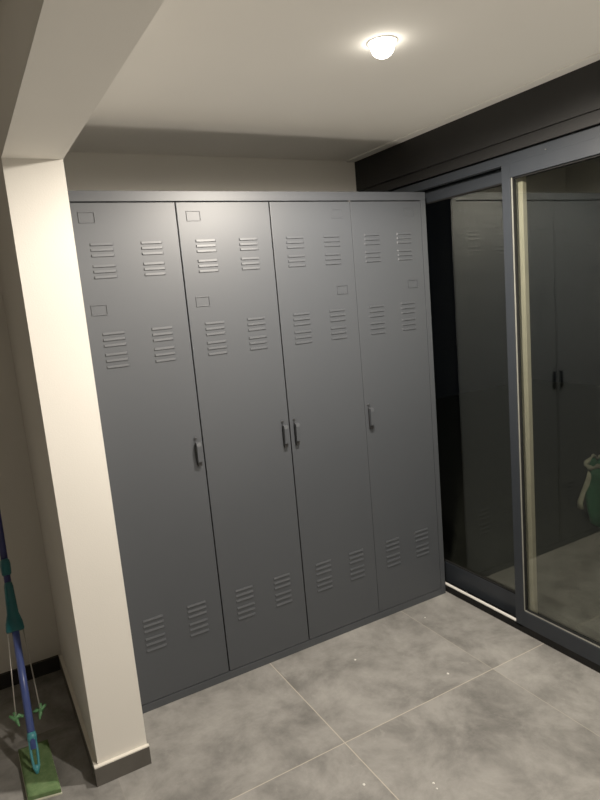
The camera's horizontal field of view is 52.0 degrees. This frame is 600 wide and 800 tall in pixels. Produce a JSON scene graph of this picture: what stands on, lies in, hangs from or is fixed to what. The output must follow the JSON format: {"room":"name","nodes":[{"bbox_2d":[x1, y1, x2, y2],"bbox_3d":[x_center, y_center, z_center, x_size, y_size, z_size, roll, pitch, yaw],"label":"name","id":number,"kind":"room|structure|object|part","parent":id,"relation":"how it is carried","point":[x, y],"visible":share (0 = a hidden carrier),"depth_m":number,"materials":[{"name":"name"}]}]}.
{"room":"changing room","nodes":[
{"label":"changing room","id":0,"kind":"room"},
{"bbox_2d":[0,153,146,763],"bbox_3d":[-0.817,0.126,2.083,0.152,2.037,0.747,-10,11,-28],"label":"pillar","id":1,"kind":"structure","parent":0,"point":[40,282],"depth_m":1.78,"materials":[{"name":"white paint"}]},
{"bbox_2d":[59,654,151,786],"bbox_3d":[-0.728,1.097,2.230,0.169,0.064,0.747,-10,11,-28],"label":"baseboard","id":2,"kind":"structure","parent":1,"relation":"attached to","point":[107,771],"depth_m":1.92,"materials":[{"name":"tile"}]},
{"bbox_2d":[0,152,357,673],"bbox_3d":[-1.272,0.128,2.316,4.000,2.037,0.100,-10,11,-28],"label":"wall","id":3,"kind":"structure","parent":0,"point":[84,171],"depth_m":2.45,"materials":[{"name":"white paint"}]},
{"bbox_2d":[0,655,60,689],"bbox_3d":[-1.898,1.237,2.028,2.097,0.060,0.013,-10,11,-28],"label":"baseboard","id":4,"kind":"structure","parent":3,"relation":"attached to","point":[51,664],"depth_m":2.47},
{"bbox_2d":[346,52,599,161],"bbox_3d":[1.166,-0.957,1.312,0.050,0.005,3.800,-10,11,-28],"label":"trim","id":5,"kind":"structure","parent":3,"relation":"attached to","point":[595,57],"depth_m":2.18,"materials":[{"name":"paint"}]},
{"bbox_2d":[0,591,599,799],"bbox_3d":[-0.296,1.375,0.760,3.846,0.080,4.000,-10,11,-28],"label":"floor","id":6,"kind":"structure","parent":0,"point":[513,716],"depth_m":2.05,"materials":[{"name":"tile"}]},
{"bbox_2d":[0,510,61,799],"bbox_3d":[-0.980,0.632,2.049,0.113,1.081,0.699,-10,11,-28],"label":"mop","id":7,"kind":"object","parent":6,"relation":"on","point":[40,777],"visible":1,"depth_m":1.99,"materials":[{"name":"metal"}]},
{"bbox_3d":[-0.937,0.886,1.998,0.004,0.242,0.137,-8,10,-20],"label":"pull rod","id":8,"kind":"part","parent":7,"relation":"part of","materials":[{"name":"metal"}]},
{"bbox_3d":[-0.885,0.878,2.025,0.004,0.243,0.136,-11,11,-31],"label":"pull rod","id":9,"kind":"part","parent":7,"relation":"part of","materials":[{"name":"metal"}]},
{"bbox_2d":[67,190,445,713],"bbox_3d":[-0.144,0.106,2.564,1.467,1.800,0.484,-10,11,-28],"label":"tall cabinet","id":10,"kind":"object","parent":6,"relation":"on","point":[263,363],"visible":0.96,"depth_m":2.31,"materials":[{"name":"grey metal"}]},
{"bbox_3d":[-0.502,0.212,2.132,0.350,1.731,0.022,-10,11,-28],"label":"door","id":11,"kind":"part","parent":10,"relation":"part of","materials":[{"name":"grey metal"}]},
{"bbox_3d":[-0.359,0.193,2.189,0.016,0.088,0.024,-10,11,-28],"label":"handle","id":12,"kind":"part","parent":10,"relation":"part of","materials":[{"name":"grey metal"}]},
{"bbox_3d":[-0.195,0.157,2.299,0.349,1.731,0.022,-10,11,-28],"label":"door","id":13,"kind":"part","parent":10,"relation":"part of","materials":[{"name":"grey metal"}]},
{"bbox_3d":[-0.120,-0.741,2.240,1.467,0.033,0.022,-10,11,-28],"label":"rail","id":14,"kind":"part","parent":10,"relation":"part of","materials":[{"name":"grey metal"}]},
{"bbox_3d":[-0.054,0.139,2.354,0.016,0.088,0.024,-10,11,-28],"label":"handle","id":15,"kind":"part","parent":10,"relation":"part of","materials":[{"name":"grey metal"}]},
{"bbox_3d":[0.035,0.997,2.528,1.467,0.029,0.022,-10,11,-28],"label":"rail","id":16,"kind":"part","parent":10,"relation":"part of","materials":[{"name":"grey metal"}]},
{"bbox_3d":[-0.010,0.131,2.377,0.016,0.088,0.024,-10,11,-28],"label":"handle","id":17,"kind":"part","parent":10,"relation":"part of","materials":[{"name":"grey metal"}]},
{"bbox_3d":[0.114,0.102,2.465,0.351,1.731,0.022,-10,11,-28],"label":"door","id":18,"kind":"part","parent":10,"relation":"part of","materials":[{"name":"grey metal"}]},
{"bbox_3d":[0.296,0.076,2.543,0.016,0.088,0.024,-10,11,-28],"label":"handle","id":19,"kind":"part","parent":10,"relation":"part of","materials":[{"name":"grey metal"}]},
{"bbox_3d":[0.420,0.048,2.631,0.352,1.731,0.022,-10,11,-28],"label":"door","id":20,"kind":"part","parent":10,"relation":"part of","materials":[{"name":"grey metal"}]},
{"bbox_2d":[445,580,599,672],"bbox_3d":[1.112,0.973,2.276,0.156,0.130,2.460,-10,11,-28],"label":"track","id":21,"kind":"object","parent":6,"relation":"on","point":[479,603],"visible":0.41,"depth_m":2.49,"materials":[{"name":"metal"}]},
{"bbox_3d":[0.667,0.858,2.910,0.012,0.010,0.904,-10,11,-28],"label":"runner rail","id":22,"kind":"part","parent":21,"relation":"part of","materials":[{"name":"silver metal"}]},
{"bbox_2d":[425,170,537,615],"bbox_3d":[0.649,-0.014,2.765,0.020,1.792,0.955,-10,11,-28],"label":"sliding door frame","id":23,"kind":"structure","parent":21,"relation":"on","point":[498,595],"depth_m":2.40,"materials":[{"name":"grey metal"}]},
{"bbox_3d":[0.576,-0.871,2.617,0.019,0.046,0.879,-10,11,-28],"label":"rail","id":24,"kind":"part","parent":23,"relation":"part of","materials":[{"name":"grey metal"}]},
{"bbox_3d":[0.727,0.820,2.897,0.019,0.098,0.879,-10,11,-28],"label":"rail","id":25,"kind":"part","parent":23,"relation":"part of","materials":[{"name":"grey metal"}]},
{"bbox_2d":[390,125,599,664],"bbox_3d":[1.028,0.036,2.121,0.157,1.834,2.460,-10,11,-28],"label":"sliding door frame","id":26,"kind":"structure","parent":21,"relation":"on","point":[585,647],"depth_m":2.30,"materials":[{"name":"grey metal"}]},
{"bbox_3d":[1.113,-0.750,1.575,0.029,0.051,1.447,-10,11,-28],"label":"rail","id":27,"kind":"part","parent":26,"relation":"part of","materials":[{"name":"grey metal"}]},
{"bbox_3d":[1.266,0.955,1.857,0.029,0.072,1.447,-10,11,-28],"label":"rail","id":28,"kind":"part","parent":26,"relation":"part of","materials":[{"name":"grey metal"}]},
{"bbox_2d":[68,0,599,160],"bbox_3d":[-0.415,-0.718,0.452,4.000,0.080,4.000,-10,11,-28],"label":"ceiling","id":29,"kind":"structure","parent":0,"point":[275,79],"depth_m":1.75,"materials":[{"name":"paint"}]},
{"bbox_2d":[0,0,163,158],"bbox_3d":[0.028,-0.585,0.285,0.152,0.203,3.053,-10,11,-28],"label":"beam","id":30,"kind":"structure","parent":29,"relation":"attached to","point":[59,59],"depth_m":1.08,"materials":[{"name":"white paint"}]},
{"bbox_2d":[367,35,397,58],"bbox_3d":[0.213,-0.900,1.581,0.080,0.038,0.080,-10,11,-28],"label":"recessed light","id":31,"kind":"object","parent":29,"relation":"in","point":[382,47],"visible":1,"depth_m":1.56,"materials":[{"name":"white"}]},
{"bbox_2d":[354,60,599,191],"bbox_3d":[0.939,-0.954,1.957,0.160,0.181,2.460,-10,11,-28],"label":"beam","id":32,"kind":"structure","parent":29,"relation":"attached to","point":[569,103],"depth_m":2.23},
{"label":"outside","id":33,"kind":"structure","parent":0,"visible":0},
{"bbox_2d":[436,380,599,632],"bbox_3d":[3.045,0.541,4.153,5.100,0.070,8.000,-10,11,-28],"label":"glass pane","id":34,"kind":"structure","parent":33,"point":[473,428],"depth_m":4.29,"materials":[{"name":"clear glass"}]},
{"bbox_2d":[577,454,599,527],"bbox_3d":[1.900,0.515,3.492,0.503,0.398,0.459,-10,11,-28],"label":"sack","id":35,"kind":"object","parent":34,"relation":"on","point":[590,490],"visible":1,"depth_m":3.50,"materials":[{"name":"green fabric"}]}
]}

